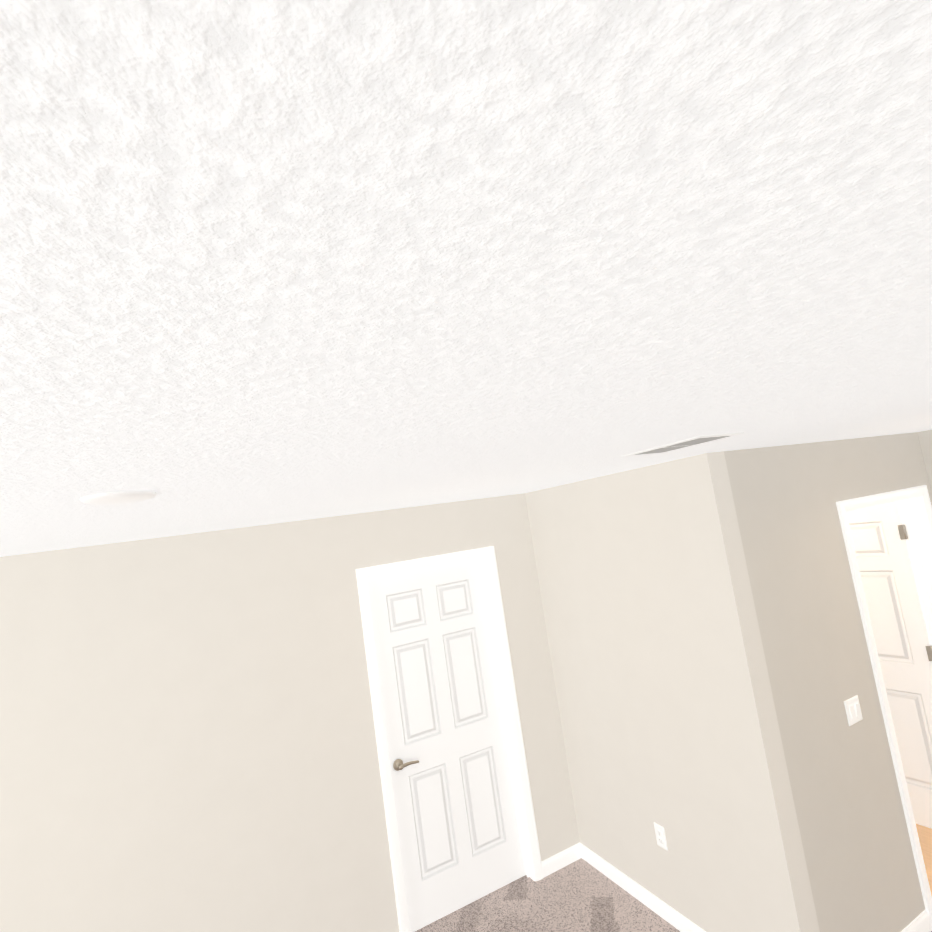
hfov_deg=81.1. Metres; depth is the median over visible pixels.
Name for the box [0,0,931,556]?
ceiling
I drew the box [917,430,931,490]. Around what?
wall
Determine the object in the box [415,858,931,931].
floor carpet
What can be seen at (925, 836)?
floor
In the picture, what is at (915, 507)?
door frame
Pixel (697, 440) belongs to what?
ceiling vent
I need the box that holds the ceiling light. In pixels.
[80,491,156,504]
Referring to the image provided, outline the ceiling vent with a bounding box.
[623,432,743,456]
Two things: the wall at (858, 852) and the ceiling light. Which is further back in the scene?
the wall at (858, 852)
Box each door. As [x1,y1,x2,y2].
[368,559,525,931]
[847,502,931,828]
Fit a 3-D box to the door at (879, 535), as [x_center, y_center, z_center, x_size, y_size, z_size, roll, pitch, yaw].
[2.656,1.273,3.630,0.056,2.032,0.821,-4,-7,-31]
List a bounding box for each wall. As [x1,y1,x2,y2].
[0,493,579,931]
[525,451,819,931]
[724,432,931,931]
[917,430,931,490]
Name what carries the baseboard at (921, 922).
attached to the wall at (858, 852)
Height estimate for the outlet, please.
0.116 m
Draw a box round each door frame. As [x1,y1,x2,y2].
[356,546,543,931]
[836,485,931,922]
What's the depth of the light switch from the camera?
2.67 m
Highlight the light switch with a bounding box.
[844,695,862,725]
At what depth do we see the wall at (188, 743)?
2.81 m
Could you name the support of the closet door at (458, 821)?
in the wall at (188, 743)
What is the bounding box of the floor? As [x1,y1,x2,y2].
[915,823,931,895]
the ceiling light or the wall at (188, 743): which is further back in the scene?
the wall at (188, 743)
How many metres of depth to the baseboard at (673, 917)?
3.13 m
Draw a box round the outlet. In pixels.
[654,823,667,850]
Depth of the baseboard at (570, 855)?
3.54 m
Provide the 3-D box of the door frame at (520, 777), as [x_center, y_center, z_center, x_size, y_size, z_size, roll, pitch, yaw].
[-0.110,1.627,3.414,0.956,2.110,0.138,-5,-7,-27]
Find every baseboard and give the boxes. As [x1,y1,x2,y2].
[541,844,579,876]
[578,843,704,931]
[901,909,931,931]
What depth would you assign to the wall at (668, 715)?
2.81 m

